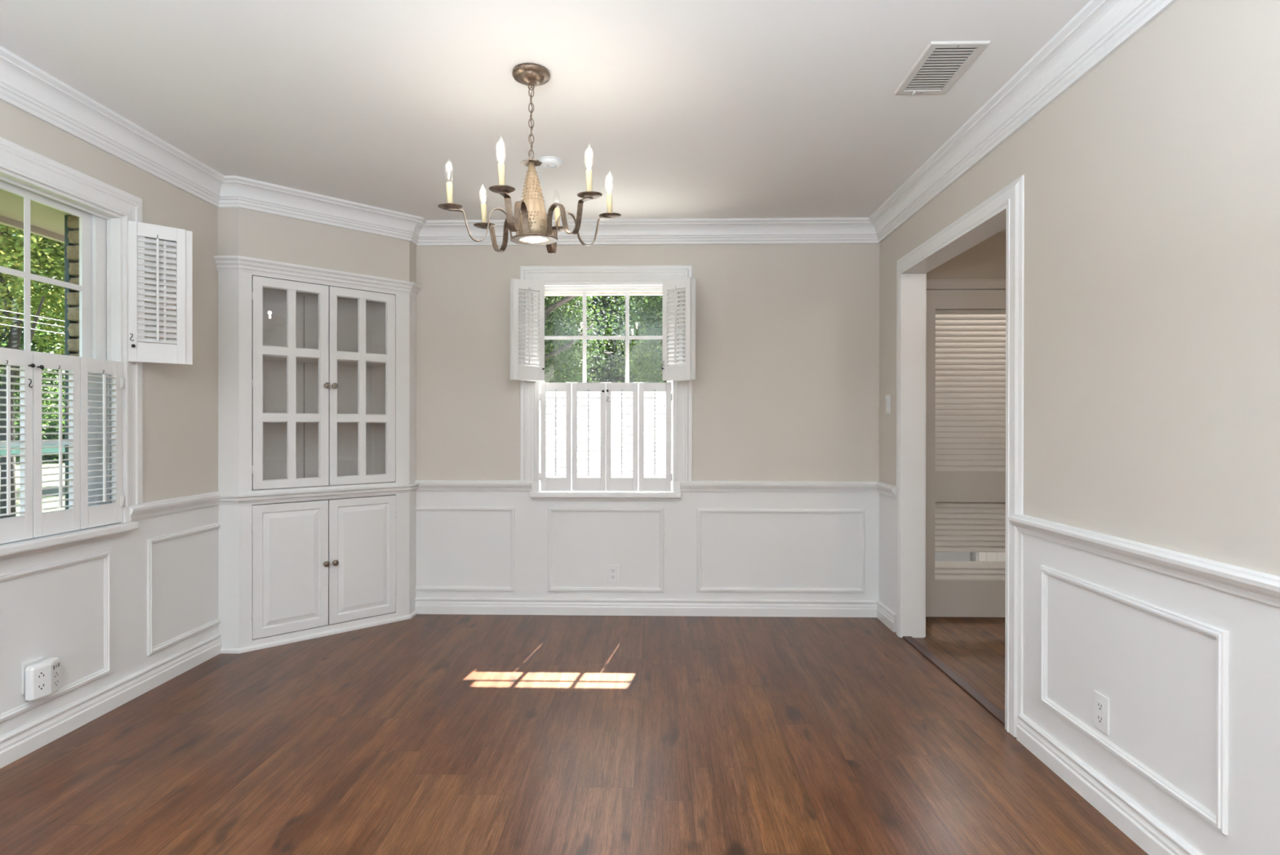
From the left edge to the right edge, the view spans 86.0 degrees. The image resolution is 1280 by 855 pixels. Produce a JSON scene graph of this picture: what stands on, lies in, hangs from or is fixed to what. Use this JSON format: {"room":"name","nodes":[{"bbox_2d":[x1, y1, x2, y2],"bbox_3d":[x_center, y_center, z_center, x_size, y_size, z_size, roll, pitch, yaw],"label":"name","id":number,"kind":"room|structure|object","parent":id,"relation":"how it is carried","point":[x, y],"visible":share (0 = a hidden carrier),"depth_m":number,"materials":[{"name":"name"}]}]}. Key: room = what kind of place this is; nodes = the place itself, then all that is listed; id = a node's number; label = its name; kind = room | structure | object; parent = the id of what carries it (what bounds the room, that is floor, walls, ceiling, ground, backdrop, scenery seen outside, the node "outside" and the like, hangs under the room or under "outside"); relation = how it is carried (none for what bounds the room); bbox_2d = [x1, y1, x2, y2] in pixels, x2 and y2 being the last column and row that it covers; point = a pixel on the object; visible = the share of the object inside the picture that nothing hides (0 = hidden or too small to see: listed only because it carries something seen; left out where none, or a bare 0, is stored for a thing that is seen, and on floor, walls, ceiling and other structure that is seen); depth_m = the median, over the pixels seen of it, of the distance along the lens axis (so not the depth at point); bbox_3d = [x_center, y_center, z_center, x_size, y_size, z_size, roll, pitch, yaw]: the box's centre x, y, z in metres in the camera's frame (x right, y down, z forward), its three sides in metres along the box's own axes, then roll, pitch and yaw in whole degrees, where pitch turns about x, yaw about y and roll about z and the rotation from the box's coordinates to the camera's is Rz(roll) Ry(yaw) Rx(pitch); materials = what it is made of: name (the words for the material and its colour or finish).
{"room":"dining room","nodes":[
{"label":"dining room","id":0,"kind":"room"},
{"bbox_2d":[66,215,79,491],"bbox_3d":[-2.442,0.236,1.319,0.115,2.720,6.519,0,0,1],"label":"wall","id":1,"kind":"structure","parent":0,"point":[73,222],"depth_m":2.94,"materials":[{"name":"beige brick"}]},
{"bbox_2d":[0,189,72,243],"bbox_3d":[-2.679,-1.019,1.401,0.595,0.210,6.679,0,0,1],"label":"soffit","id":2,"kind":"structure","parent":1,"relation":"attached to","point":[46,221],"depth_m":3.14,"materials":[{"name":"beige paint"}]},
{"bbox_2d":[0,99,296,736],"bbox_3d":[-2.313,-0.044,1.365,0.140,2.440,6.219,0,0,1],"label":"wall","id":3,"kind":"structure","parent":0,"point":[59,613],"depth_m":3.06,"materials":[{"name":"beige paint"}]},
{"bbox_2d":[22,656,59,701],"bbox_3d":[-2.187,0.914,2.513,0.058,0.133,0.116,0,0,1],"label":"outlet extender","id":4,"kind":"object","parent":3,"relation":"attached to","point":[40,677],"visible":1,"depth_m":2.48,"materials":[{"name":"white plastic"}]},
{"bbox_2d":[0,549,111,723],"bbox_3d":[-2.210,0.765,2.491,0.014,0.515,0.730,0,0,1],"label":"trim","id":5,"kind":"structure","parent":3,"relation":"attached to","point":[106,554],"depth_m":2.70,"materials":[{"name":"white paint"}]},
{"bbox_2d":[0,633,222,768],"bbox_3d":[-2.245,1.127,0.911,0.020,0.101,5.309,0,0,1],"label":"baseboard","id":6,"kind":"structure","parent":3,"relation":"attached to","point":[18,743],"depth_m":2.78,"materials":[{"name":"white paint"}]},
{"bbox_2d":[0,136,223,559],"bbox_3d":[-2.259,-0.274,2.747,0.202,1.463,1.632,0,0,1],"label":"window","id":7,"kind":"structure","parent":3,"relation":"in","point":[104,211],"depth_m":2.85,"materials":[{"name":"white paint"}]},
{"bbox_2d":[0,346,35,543],"bbox_3d":[-2.210,0.063,2.267,0.043,0.678,0.444,0,0,2],"label":"window shutter","id":8,"kind":"object","parent":7,"relation":"attached to","point":[15,528],"visible":1,"depth_m":2.44,"materials":[{"name":"white paint"}]},
{"bbox_2d":[64,214,77,509],"bbox_3d":[-2.463,-0.197,3.145,0.029,1.435,0.388,0,0,1],"label":"shutter","id":9,"kind":"object","parent":7,"relation":"attached to","point":[67,276],"visible":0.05,"depth_m":2.95,"materials":[{"name":"green paint"}]},
{"bbox_2d":[32,351,124,537],"bbox_3d":[-2.201,0.061,2.702,0.043,0.678,0.420,0,0,0],"label":"window shutter","id":10,"kind":"object","parent":7,"relation":"attached to","point":[78,515],"visible":1,"depth_m":2.68,"materials":[{"name":"white paint"}]},
{"bbox_2d":[128,220,192,364],"bbox_3d":[-2.107,-0.584,3.017,0.049,0.602,0.238,0,0,42],"label":"window shutter","id":11,"kind":"object","parent":7,"relation":"attached to","point":[141,348],"visible":1,"depth_m":3.00,"materials":[{"name":"white paint"}]},
{"bbox_2d":[0,45,224,207],"bbox_3d":[-2.204,-1.197,0.903,0.097,0.131,5.309,0,0,1],"label":"crown molding","id":12,"kind":"structure","parent":3,"relation":"attached to","point":[24,86],"depth_m":2.74,"materials":[{"name":"white paint"}]},
{"bbox_2d":[146,522,220,655],"bbox_3d":[-2.190,0.758,3.314,0.014,0.525,0.498,0,0,1],"label":"trim","id":13,"kind":"structure","parent":3,"relation":"attached to","point":[151,650],"depth_m":3.13,"materials":[{"name":"white paint"}]},
{"bbox_2d":[217,207,416,283],"bbox_3d":[-1.798,-1.044,3.934,0.765,0.455,0.770,0,0,1],"label":"wall","id":14,"kind":"structure","parent":0,"point":[242,232],"depth_m":3.80,"materials":[{"name":"beige paint"}]},
{"bbox_2d":[218,175,426,245],"bbox_3d":[-1.736,-1.205,3.869,1.086,0.131,0.180,0,0,-44],"label":"crown molding","id":15,"kind":"structure","parent":14,"relation":"attached to","point":[236,191],"depth_m":3.78,"materials":[{"name":"white paint"}]},
{"bbox_2d":[0,0,1089,220],"bbox_3d":[-0.387,-1.300,0.855,3.773,0.080,6.899,0,0,1],"label":"ceiling","id":16,"kind":"structure","parent":0,"point":[692,108],"depth_m":2.56,"materials":[{"name":"paint"}]},
{"bbox_2d":[437,62,621,253],"bbox_3d":[-0.383,-0.957,2.457,0.619,0.618,0.646,0,0,1],"label":"chandelier","id":17,"kind":"object","parent":16,"relation":"hanging from","point":[532,225],"visible":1,"depth_m":2.42,"materials":[{"name":"brown metal"}]},
{"bbox_2d":[537,155,562,168],"bbox_3d":[-0.426,-1.254,3.259,0.115,0.028,0.115,0,0,1],"label":"smoke detector","id":18,"kind":"object","parent":16,"relation":"attached to","point":[548,162],"visible":0.97,"depth_m":3.23,"materials":[{"name":"white plastic"}]},
{"bbox_2d":[893,40,990,95],"bbox_3d":[1.053,-1.255,2.418,0.195,0.017,0.348,0,0,1],"label":"ceiling vent","id":19,"kind":"object","parent":16,"relation":"in","point":[940,64],"visible":1,"depth_m":2.40,"materials":[{"name":"metal"}]},
{"bbox_2d":[0,613,1148,854],"bbox_3d":[0.522,1.210,0.841,5.595,0.060,6.899,0,0,1],"label":"floor","id":20,"kind":"structure","parent":0,"point":[422,734],"depth_m":2.48,"materials":[{"name":"brown laminate"}]},
{"bbox_2d":[213,255,421,653],"bbox_3d":[-1.833,0.142,3.973,1.133,2.053,0.326,0,0,-44],"label":"tall cabinet","id":21,"kind":"object","parent":20,"relation":"on","point":[317,366],"visible":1,"depth_m":3.88,"materials":[{"name":"white paint"}]},
{"bbox_2d":[262,422,318,422],"bbox_3d":[-1.855,-0.036,3.997,1.046,0.020,0.235,0,0,-44],"label":"shelf","id":22,"kind":"object","parent":21,"relation":"attached to","point":[263,422],"depth_m":3.74,"materials":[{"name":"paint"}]},
{"bbox_2d":[262,355,385,366],"bbox_3d":[-1.855,-0.393,3.996,1.046,0.020,0.235,0,0,-44],"label":"shelf","id":23,"kind":"object","parent":21,"relation":"attached to","point":[301,360],"depth_m":3.95,"materials":[{"name":"paint"}]},
{"bbox_2d":[256,481,393,489],"bbox_3d":[-1.856,0.341,3.998,1.046,0.020,0.235,0,0,-44],"label":"shelf","id":24,"kind":"object","parent":21,"relation":"attached to","point":[332,485],"depth_m":3.90,"materials":[{"name":"paint"}]},
{"bbox_2d":[902,635,1004,724],"bbox_3d":[1.476,1.169,3.252,0.049,0.009,1.153,0,0,1],"label":"threshold","id":25,"kind":"object","parent":20,"relation":"on","point":[984,702],"visible":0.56,"depth_m":3.15,"materials":[{"name":"brown wood"}]},
{"bbox_2d":[296,232,1006,599],"bbox_3d":[0.616,-0.050,4.335,5.575,2.440,0.140,0,0,1],"label":"wall","id":26,"kind":"structure","parent":0,"point":[785,387],"depth_m":4.27,"materials":[{"name":"beige paint"}]},
{"bbox_2d":[415,506,515,591],"bbox_3d":[-1.096,0.761,4.301,0.625,0.530,0.014,0,0,1],"label":"trim","id":27,"kind":"structure","parent":26,"relation":"attached to","point":[512,588],"depth_m":4.30,"materials":[{"name":"white paint"}]},
{"bbox_2d":[544,292,662,295],"bbox_3d":[-0.207,-0.996,4.454,1.360,0.270,0.054,0,0,1],"label":"trim","id":28,"kind":"structure","parent":26,"relation":"attached to","point":[545,293],"depth_m":4.44,"materials":[{"name":"beige paint"}]},
{"bbox_2d":[547,506,663,592],"bbox_3d":[-0.214,0.763,4.280,0.724,0.528,0.014,0,0,1],"label":"trim","id":29,"kind":"structure","parent":26,"relation":"attached to","point":[550,509],"depth_m":4.28,"materials":[{"name":"white paint"}]},
{"bbox_2d":[607,564,618,582],"bbox_3d":[-0.168,0.912,4.283,0.070,0.114,0.008,0,0,1],"label":"wall outlet","id":30,"kind":"object","parent":26,"relation":"attached to","point":[612,569],"visible":1,"depth_m":4.28,"materials":[{"name":"white plastic"}]},
{"bbox_2d":[610,574,615,578],"bbox_3d":[-0.168,0.932,4.280,0.033,0.028,0.002,0,0,1],"label":"receptacle","id":31,"kind":"object","parent":30,"relation":"attached to","point":[612,576],"depth_m":4.28,"materials":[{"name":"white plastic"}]},
{"bbox_2d":[610,568,615,573],"bbox_3d":[-0.168,0.893,4.280,0.033,0.028,0.002,0,0,1],"label":"receptacle","id":32,"kind":"object","parent":30,"relation":"attached to","point":[612,570],"depth_m":4.28,"materials":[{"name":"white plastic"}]},
{"bbox_2d":[417,217,878,245],"bbox_3d":[0.036,-1.205,4.227,2.888,0.131,0.097,0,0,1],"label":"crown molding","id":33,"kind":"structure","parent":26,"relation":"attached to","point":[842,229],"depth_m":4.23,"materials":[{"name":"white paint"}]},
{"bbox_2d":[414,265,896,500],"bbox_3d":[0.034,-0.277,4.194,2.888,1.463,0.469,0,0,1],"label":"window","id":34,"kind":"structure","parent":26,"relation":"in","point":[627,279],"depth_m":4.27,"materials":[{"name":"white paint"}]},
{"bbox_2d":[510,278,544,381],"bbox_3d":[-0.664,-0.586,4.140,0.126,0.602,0.203,0,0,37],"label":"window shutter","id":35,"kind":"object","parent":34,"relation":"attached to","point":[526,290],"visible":1,"depth_m":4.13,"materials":[{"name":"white paint"}]},
{"bbox_2d":[538,382,605,491],"bbox_3d":[-0.422,0.058,4.279,0.416,0.678,0.043,0,0,2],"label":"window shutter","id":36,"kind":"object","parent":34,"relation":"attached to","point":[579,484],"visible":1,"depth_m":4.27,"materials":[{"name":"white paint"}]},
{"bbox_2d":[605,382,672,491],"bbox_3d":[-0.005,0.059,4.266,0.416,0.678,0.043,0,0,1],"label":"window shutter","id":37,"kind":"object","parent":34,"relation":"attached to","point":[638,482],"visible":1,"depth_m":4.26,"materials":[{"name":"white paint"}]},
{"bbox_2d":[661,276,695,381],"bbox_3d":[0.220,-0.585,4.114,0.138,0.602,0.207,0,0,-29],"label":"window shutter","id":38,"kind":"object","parent":34,"relation":"attached to","point":[684,367],"visible":1,"depth_m":4.09,"materials":[{"name":"white paint"}]},
{"bbox_2d":[414,596,896,631],"bbox_3d":[0.031,1.120,4.123,2.888,0.101,0.319,0,0,1],"label":"baseboard","id":39,"kind":"structure","parent":26,"relation":"attached to","point":[424,605],"depth_m":4.26,"materials":[{"name":"white paint"}]},
{"bbox_2d":[697,508,864,592],"bbox_3d":[0.872,0.764,4.255,1.036,0.520,0.014,0,0,1],"label":"trim","id":40,"kind":"structure","parent":26,"relation":"attached to","point":[861,511],"depth_m":4.25,"materials":[{"name":"white paint"}]},
{"bbox_2d":[925,279,1005,617],"bbox_3d":[2.096,0.130,4.210,0.880,2.083,0.100,0,0,1],"label":"door","id":41,"kind":"structure","parent":26,"relation":"in","point":[966,413],"depth_m":4.23,"materials":[{"name":"paint"}]},
{"bbox_2d":[998,227,1006,232],"bbox_3d":[2.460,-1.236,2.878,1.822,0.080,2.679,0,0,1],"label":"ceiling","id":42,"kind":"structure","parent":0,"point":[1004,230],"depth_m":4.20,"materials":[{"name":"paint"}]},
{"bbox_2d":[879,0,1279,854],"bbox_3d":[1.462,-0.040,1.205,0.110,2.440,6.079,0,0,1],"label":"wall","id":43,"kind":"structure","parent":0,"point":[1152,220],"depth_m":1.88,"materials":[{"name":"beige paint"}]},
{"bbox_2d":[885,394,890,413],"bbox_3d":[1.471,-0.137,4.076,0.010,0.114,0.070,0,0,1],"label":"light switch","id":44,"kind":"object","parent":43,"relation":"attached to","point":[887,397],"visible":1,"depth_m":4.06,"materials":[{"name":"white plastic"}]},
{"bbox_2d":[896,174,1024,737],"bbox_3d":[1.511,0.112,3.248,0.154,2.125,1.345,0,0,1],"label":"door frame","id":45,"kind":"structure","parent":43,"relation":"in","point":[1005,208],"depth_m":3.52,"materials":[{"name":"white paint"}]},
{"bbox_2d":[868,0,1177,243],"bbox_3d":[1.360,-1.194,1.204,0.097,0.131,6.079,0,0,1],"label":"crown molding","id":46,"kind":"structure","parent":43,"relation":"attached to","point":[1100,27],"depth_m":2.47,"materials":[{"name":"white paint"}]},
{"bbox_2d":[1093,689,1109,736],"bbox_3d":[1.424,0.881,2.119,0.008,0.114,0.070,0,0,1],"label":"wall outlet","id":47,"kind":"object","parent":43,"relation":"attached to","point":[1101,703],"visible":1,"depth_m":2.11,"materials":[{"name":"white plastic"}]},
{"bbox_2d":[1096,712,1103,725],"bbox_3d":[1.422,0.901,2.119,0.002,0.028,0.033,0,0,1],"label":"receptacle","id":48,"kind":"object","parent":47,"relation":"attached to","point":[1100,716],"depth_m":2.12,"materials":[{"name":"white plastic"}]},
{"bbox_2d":[1096,699,1103,712],"bbox_3d":[1.422,0.862,2.119,0.002,0.028,0.033,0,0,1],"label":"receptacle","id":49,"kind":"object","parent":47,"relation":"attached to","point":[1100,703],"depth_m":2.12,"materials":[{"name":"white plastic"}]},
{"bbox_2d":[1016,712,1202,854],"bbox_3d":[1.377,1.132,0.378,0.020,0.101,4.415,0,0,1],"label":"baseboard","id":50,"kind":"structure","parent":43,"relation":"attached to","point":[1148,833],"depth_m":2.09,"materials":[{"name":"white paint"}]},
{"bbox_2d":[1040,564,1228,835],"bbox_3d":[1.420,0.736,2.050,0.014,0.491,0.793,0,0,1],"label":"trim","id":51,"kind":"structure","parent":43,"relation":"attached to","point":[1220,820],"depth_m":1.83,"materials":[{"name":"white paint"}]},
{"bbox_2d":[1008,513,1279,607],"bbox_3d":[1.372,0.365,0.399,0.031,0.066,4.460,0,0,1],"label":"chair rail","id":52,"kind":"object","parent":43,"relation":"attached to","point":[1263,587],"visible":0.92,"depth_m":1.83,"materials":[{"name":"white paint"}]},
{"label":"outside","id":53,"kind":"structure","parent":0,"visible":0},
{"bbox_2d":[0,454,65,515],"bbox_3d":[-31.189,1.600,8.249,57.250,0.100,75.000,0,0,1],"label":"ground","id":54,"kind":"structure","parent":53,"point":[52,470],"depth_m":18.16,"materials":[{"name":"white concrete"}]},
{"bbox_2d":[0,223,64,518],"bbox_3d":[-7.950,-2.103,9.347,3.987,7.347,4.873,0,0,-41],"label":"tree","id":55,"kind":"object","parent":54,"relation":"on","point":[50,255],"visible":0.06,"depth_m":8.96,"materials":[{"name":"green plant"}]},
{"bbox_2d":[0,369,65,463],"bbox_3d":[-27.881,0.264,35.878,10.498,7.270,22.269,0,0,-13],"label":"shrubbery","id":56,"kind":"object","parent":54,"relation":"on","point":[51,429],"visible":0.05,"depth_m":29.62,"materials":[{"name":"green plant"}]},
{"bbox_2d":[0,238,65,440],"bbox_3d":[-12.499,-2.054,13.378,5.910,7.223,4.982,0,0,25],"label":"tree","id":57,"kind":"object","parent":54,"relation":"on","point":[3,338],"visible":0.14,"depth_m":13.77,"materials":[{"name":"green plant"}]},
{"bbox_2d":[0,444,65,455],"bbox_3d":[-4.131,0.846,5.102,0.060,1.475,8.000,0,0,1],"label":"porch railing","id":58,"kind":"object","parent":54,"relation":"on","point":[54,450],"visible":0.02,"depth_m":4.73,"materials":[{"name":"teal paint"}]},
{"bbox_2d":[0,265,64,423],"bbox_3d":[-20.639,-2.875,19.938,7.818,8.808,6.957,0,0,-9],"label":"tree","id":59,"kind":"object","parent":54,"relation":"on","point":[9,265],"visible":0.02,"depth_m":20.73,"materials":[{"name":"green plant"}]},
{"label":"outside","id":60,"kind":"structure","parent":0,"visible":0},
{"bbox_3d":[14.210,1.592,24.463,32.750,0.100,40.421,0,0,1],"label":"patio","id":61,"kind":"object","parent":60,"visible":0},
{"bbox_2d":[544,295,610,382],"bbox_3d":[-1.839,-1.418,12.161,2.841,5.977,2.493,0,0,-33],"label":"tree","id":62,"kind":"object","parent":61,"relation":"on","point":[556,362],"visible":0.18,"depth_m":12.06,"materials":[{"name":"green plant"}]},
{"bbox_2d":[545,295,661,457],"bbox_3d":[-1.079,-1.672,19.639,15.196,10.498,3.340,0,0,-1],"label":"hedge","id":63,"kind":"object","parent":61,"relation":"on","point":[607,377],"visible":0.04,"depth_m":18.73,"materials":[{"name":"green plant"}]},
{"bbox_2d":[546,390,666,481],"bbox_3d":[1.114,0.546,8.988,8.800,2.060,0.100,0,0,1],"label":"fence","id":64,"kind":"object","parent":61,"relation":"on","point":[547,395],"visible":0.06,"depth_m":9.01,"materials":[{"name":"white plastic"}]},
{"bbox_2d":[602,295,666,417],"bbox_3d":[1.257,-1.871,14.570,4.098,6.873,3.844,0,0,1],"label":"tree","id":65,"kind":"object","parent":61,"relation":"on","point":[647,352],"visible":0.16,"depth_m":14.28,"materials":[{"name":"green plant"}]},
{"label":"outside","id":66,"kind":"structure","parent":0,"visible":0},
{"bbox_2d":[0,324,64,333],"bbox_3d":[-5.478,-0.908,5.129,0.006,0.066,12.000,0,0,1],"label":"utility wire","id":67,"kind":"object","parent":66,"point":[1,324],"visible":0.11,"depth_m":6.18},
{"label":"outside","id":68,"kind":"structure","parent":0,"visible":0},
{"bbox_2d":[0,315,64,327],"bbox_3d":[-5.478,-0.973,5.129,0.006,0.066,12.000,0,0,1],"label":"utility wire","id":69,"kind":"object","parent":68,"point":[0,316],"visible":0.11,"depth_m":6.18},
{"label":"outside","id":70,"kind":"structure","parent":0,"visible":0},
{"bbox_2d":[0,309,64,321],"bbox_3d":[-5.478,-1.028,5.129,0.006,0.066,12.000,0,0,1],"label":"utility wire","id":71,"kind":"object","parent":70,"point":[0,309],"visible":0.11,"depth_m":6.18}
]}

